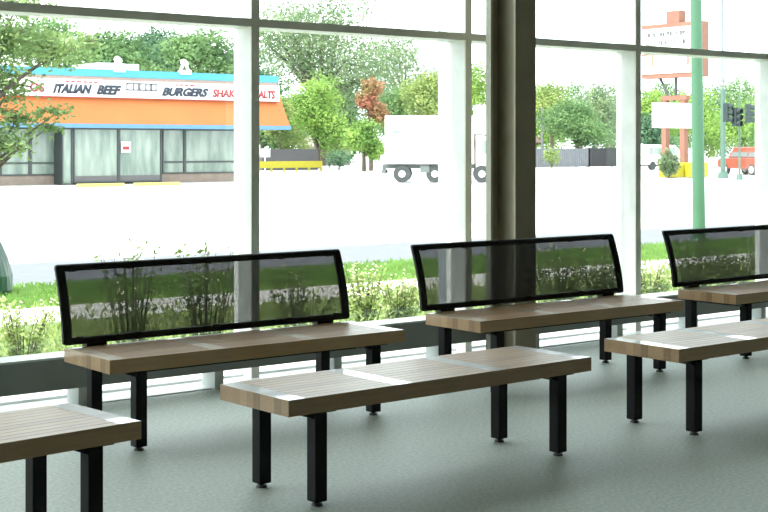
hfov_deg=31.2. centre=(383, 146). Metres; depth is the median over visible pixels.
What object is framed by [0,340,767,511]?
floor
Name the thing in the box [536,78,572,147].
leafy tree
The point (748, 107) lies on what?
traffic signal
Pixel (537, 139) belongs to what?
house
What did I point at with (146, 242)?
flowering shrub
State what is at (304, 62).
leafy tree
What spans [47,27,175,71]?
leafy tree
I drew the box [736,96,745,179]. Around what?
signal post
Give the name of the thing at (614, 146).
leafy tree
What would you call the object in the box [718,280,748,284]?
flowering shrub
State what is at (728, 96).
leafy tree
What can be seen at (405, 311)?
flowering shrub
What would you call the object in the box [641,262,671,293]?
flowering shrub
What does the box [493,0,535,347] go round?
steel column
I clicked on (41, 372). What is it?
heater
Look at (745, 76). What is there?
leafy tree
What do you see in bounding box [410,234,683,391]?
slatted bench
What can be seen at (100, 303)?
slatted bench
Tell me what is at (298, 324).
flowering shrub
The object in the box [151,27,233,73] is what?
leafy tree
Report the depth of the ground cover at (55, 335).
12.86 m
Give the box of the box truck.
[382,105,485,182]
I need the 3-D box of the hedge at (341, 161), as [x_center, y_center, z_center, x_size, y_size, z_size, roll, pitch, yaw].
[-3.300,0.929,104.225,2.901,1.657,1.502,0,0,-38]
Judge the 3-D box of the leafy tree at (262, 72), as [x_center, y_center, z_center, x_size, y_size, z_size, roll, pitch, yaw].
[-10.509,-3.126,103.939,5.595,9.746,4.644,0,0,-38]
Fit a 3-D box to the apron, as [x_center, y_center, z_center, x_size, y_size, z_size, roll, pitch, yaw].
[58.154,1.617,55.477,280.000,0.300,0.570,0,0,-38]
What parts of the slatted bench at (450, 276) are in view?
leg, cross rail, leg, backrest frame, panel, seat, long rail, leg, cross rail, leg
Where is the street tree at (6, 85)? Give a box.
[0,0,105,167]
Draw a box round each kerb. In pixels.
[76,183,124,186]
[133,182,180,185]
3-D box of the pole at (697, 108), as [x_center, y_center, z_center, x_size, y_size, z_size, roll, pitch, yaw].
[5.652,-3.003,24.782,0.472,9.504,0.375,0,0,-38]
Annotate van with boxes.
[641,144,679,169]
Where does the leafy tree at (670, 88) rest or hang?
on the parking lot
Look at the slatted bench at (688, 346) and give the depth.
7.08 m
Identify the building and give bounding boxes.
[0,56,290,187]
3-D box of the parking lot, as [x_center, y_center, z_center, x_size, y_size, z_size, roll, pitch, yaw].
[26.875,1.907,208.648,540.000,0.300,185.000,0,0,-38]
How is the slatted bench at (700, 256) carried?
on the floor
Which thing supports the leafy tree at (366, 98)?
on the parking lot
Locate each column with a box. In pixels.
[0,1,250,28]
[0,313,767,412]
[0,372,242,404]
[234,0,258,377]
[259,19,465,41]
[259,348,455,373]
[438,0,446,242]
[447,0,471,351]
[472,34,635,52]
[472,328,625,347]
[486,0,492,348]
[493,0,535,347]
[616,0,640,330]
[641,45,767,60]
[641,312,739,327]
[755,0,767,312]
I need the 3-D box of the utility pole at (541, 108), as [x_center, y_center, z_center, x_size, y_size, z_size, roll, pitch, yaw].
[16.060,-1.099,139.759,1.800,5.711,0.280,0,0,-38]
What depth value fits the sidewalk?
14.79 m
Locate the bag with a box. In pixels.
[0,241,12,295]
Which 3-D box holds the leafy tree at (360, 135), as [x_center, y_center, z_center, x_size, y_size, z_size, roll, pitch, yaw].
[-1.519,-0.225,98.068,3.206,3.943,4.250,0,0,37]
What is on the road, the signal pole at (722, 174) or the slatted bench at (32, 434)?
the signal pole at (722, 174)
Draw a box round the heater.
[0,291,767,405]
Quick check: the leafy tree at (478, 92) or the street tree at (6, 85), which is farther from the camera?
the leafy tree at (478, 92)
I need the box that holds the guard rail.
[259,161,321,171]
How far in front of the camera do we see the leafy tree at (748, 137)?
133.62 m
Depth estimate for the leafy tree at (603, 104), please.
165.04 m
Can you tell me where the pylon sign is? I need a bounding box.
[641,10,708,161]
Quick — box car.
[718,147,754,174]
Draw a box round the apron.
[0,310,739,399]
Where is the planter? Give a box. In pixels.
[658,162,707,177]
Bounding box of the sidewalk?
[0,259,668,327]
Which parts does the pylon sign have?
post, message panel, message panel, post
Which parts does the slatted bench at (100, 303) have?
leg, leg, cross rail, backrest frame, panel, seat, long rail, leg, cross rail, leg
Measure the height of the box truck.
3.850 m
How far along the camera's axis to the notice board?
100.10 m
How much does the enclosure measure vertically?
1.596 m
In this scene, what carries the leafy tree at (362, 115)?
on the parking lot
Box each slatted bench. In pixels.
[0,403,140,511]
[54,249,404,450]
[220,346,590,506]
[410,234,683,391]
[604,318,767,435]
[662,225,767,358]
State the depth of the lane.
22.94 m
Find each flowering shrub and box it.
[0,296,58,355]
[93,238,161,342]
[172,221,233,336]
[277,322,311,327]
[343,257,393,321]
[371,269,426,319]
[538,297,579,302]
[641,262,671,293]
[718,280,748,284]
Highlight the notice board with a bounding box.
[261,149,269,170]
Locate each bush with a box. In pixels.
[542,147,561,167]
[655,147,681,177]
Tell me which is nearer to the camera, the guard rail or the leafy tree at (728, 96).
the guard rail
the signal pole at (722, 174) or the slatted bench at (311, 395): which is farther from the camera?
the signal pole at (722, 174)
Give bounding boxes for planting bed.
[0,271,750,356]
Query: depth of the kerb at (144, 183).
62.46 m
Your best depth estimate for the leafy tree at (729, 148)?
243.97 m
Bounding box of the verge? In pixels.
[0,247,665,310]
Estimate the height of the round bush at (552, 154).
1.834 m
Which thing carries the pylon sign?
on the road
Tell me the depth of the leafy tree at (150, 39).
103.05 m
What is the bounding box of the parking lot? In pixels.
[0,153,749,189]
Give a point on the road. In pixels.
(57, 224)
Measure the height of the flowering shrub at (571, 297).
0.825 m
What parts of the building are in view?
pane, pane, shop door, pane, pane, kick panel, pane, kick panel, pane, pane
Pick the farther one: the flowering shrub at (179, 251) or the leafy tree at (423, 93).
the leafy tree at (423, 93)
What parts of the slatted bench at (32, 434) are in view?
leg, seat, leg, cross rail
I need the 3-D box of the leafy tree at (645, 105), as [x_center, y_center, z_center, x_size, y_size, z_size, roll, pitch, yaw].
[29.235,-2.491,150.761,8.731,8.477,7.449,0,0,-38]
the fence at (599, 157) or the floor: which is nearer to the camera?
the floor
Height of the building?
6.110 m
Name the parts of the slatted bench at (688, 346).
leg, cross rail, seat, leg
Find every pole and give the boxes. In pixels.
[537,108,544,148]
[690,0,705,228]
[717,0,728,177]
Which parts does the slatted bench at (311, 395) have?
leg, leg, cross rail, seat, long rail, leg, cross rail, leg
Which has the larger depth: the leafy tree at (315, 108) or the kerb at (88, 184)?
the leafy tree at (315, 108)
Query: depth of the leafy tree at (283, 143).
107.78 m
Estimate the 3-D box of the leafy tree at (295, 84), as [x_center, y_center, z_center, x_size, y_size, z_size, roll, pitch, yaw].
[-10.094,-2.900,174.439,11.777,10.584,10.063,0,0,-38]
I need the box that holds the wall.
[355,154,387,169]
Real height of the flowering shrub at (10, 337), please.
0.617 m
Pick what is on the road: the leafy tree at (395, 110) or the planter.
the planter
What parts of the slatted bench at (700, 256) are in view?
leg, backrest frame, panel, cross rail, seat, leg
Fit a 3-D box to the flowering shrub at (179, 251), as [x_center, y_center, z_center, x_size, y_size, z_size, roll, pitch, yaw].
[-1.433,1.165,11.076,0.587,1.167,0.584,0,0,-20]
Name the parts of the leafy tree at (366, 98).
crown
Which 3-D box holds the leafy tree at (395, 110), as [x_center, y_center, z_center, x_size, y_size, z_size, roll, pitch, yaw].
[1.279,-1.899,120.847,6.405,7.293,5.078,0,0,-38]
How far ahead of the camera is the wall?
105.80 m
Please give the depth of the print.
80.20 m
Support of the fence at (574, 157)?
on the parking lot
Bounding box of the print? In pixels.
[651,55,689,66]
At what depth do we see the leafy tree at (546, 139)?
207.46 m
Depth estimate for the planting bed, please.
13.24 m
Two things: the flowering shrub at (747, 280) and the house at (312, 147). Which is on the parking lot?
the house at (312, 147)
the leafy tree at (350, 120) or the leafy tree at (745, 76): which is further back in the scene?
the leafy tree at (745, 76)
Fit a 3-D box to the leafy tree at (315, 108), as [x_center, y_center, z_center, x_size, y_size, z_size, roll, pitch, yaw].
[-5.401,-2.563,113.090,6.743,8.620,7.001,0,0,-38]
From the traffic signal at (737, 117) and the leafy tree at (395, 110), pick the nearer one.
the traffic signal at (737, 117)
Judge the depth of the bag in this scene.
15.96 m
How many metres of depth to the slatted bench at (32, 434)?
4.92 m
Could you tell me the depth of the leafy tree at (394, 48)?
143.60 m
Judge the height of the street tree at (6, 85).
3.836 m
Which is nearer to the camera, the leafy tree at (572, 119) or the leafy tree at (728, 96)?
the leafy tree at (572, 119)
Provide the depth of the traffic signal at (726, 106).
72.50 m
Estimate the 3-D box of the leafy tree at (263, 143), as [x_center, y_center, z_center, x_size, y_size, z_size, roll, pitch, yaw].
[-12.869,-3.755,147.122,9.211,11.005,8.996,0,0,-38]
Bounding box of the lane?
[10,223,754,286]
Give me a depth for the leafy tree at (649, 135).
118.84 m
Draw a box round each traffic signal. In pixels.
[723,103,733,121]
[732,107,742,126]
[745,104,754,122]
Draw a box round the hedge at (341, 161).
[325,148,355,169]
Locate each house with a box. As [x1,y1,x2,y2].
[295,135,349,165]
[472,115,541,163]
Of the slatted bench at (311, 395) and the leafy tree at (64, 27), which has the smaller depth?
the slatted bench at (311, 395)
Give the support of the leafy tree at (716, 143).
on the parking lot
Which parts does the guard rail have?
rail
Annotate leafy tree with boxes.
[0,17,87,67]
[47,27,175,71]
[123,24,183,71]
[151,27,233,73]
[212,45,282,90]
[220,0,417,165]
[259,64,295,160]
[259,94,314,148]
[283,65,355,167]
[284,84,314,136]
[313,88,376,159]
[340,117,384,171]
[352,23,437,111]
[353,77,390,170]
[358,80,392,140]
[375,84,410,137]
[392,70,437,115]
[472,59,485,135]
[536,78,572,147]
[536,79,571,148]
[536,95,615,148]
[547,71,612,148]
[570,77,615,147]
[592,94,615,147]
[614,86,679,147]
[641,79,691,156]
[641,112,679,148]
[671,83,731,160]
[690,81,737,156]
[703,66,754,143]
[704,99,754,147]
[735,76,754,143]
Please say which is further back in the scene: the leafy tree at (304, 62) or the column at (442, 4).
the leafy tree at (304, 62)
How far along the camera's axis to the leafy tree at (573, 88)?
194.65 m
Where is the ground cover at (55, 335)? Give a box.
[0,254,754,356]
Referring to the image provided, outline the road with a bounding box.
[0,175,754,263]
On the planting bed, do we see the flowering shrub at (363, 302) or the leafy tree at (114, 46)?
the flowering shrub at (363, 302)
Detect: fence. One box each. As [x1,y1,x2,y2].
[536,148,589,167]
[587,148,657,166]
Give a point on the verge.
(32, 306)
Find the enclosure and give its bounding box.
[260,149,317,170]

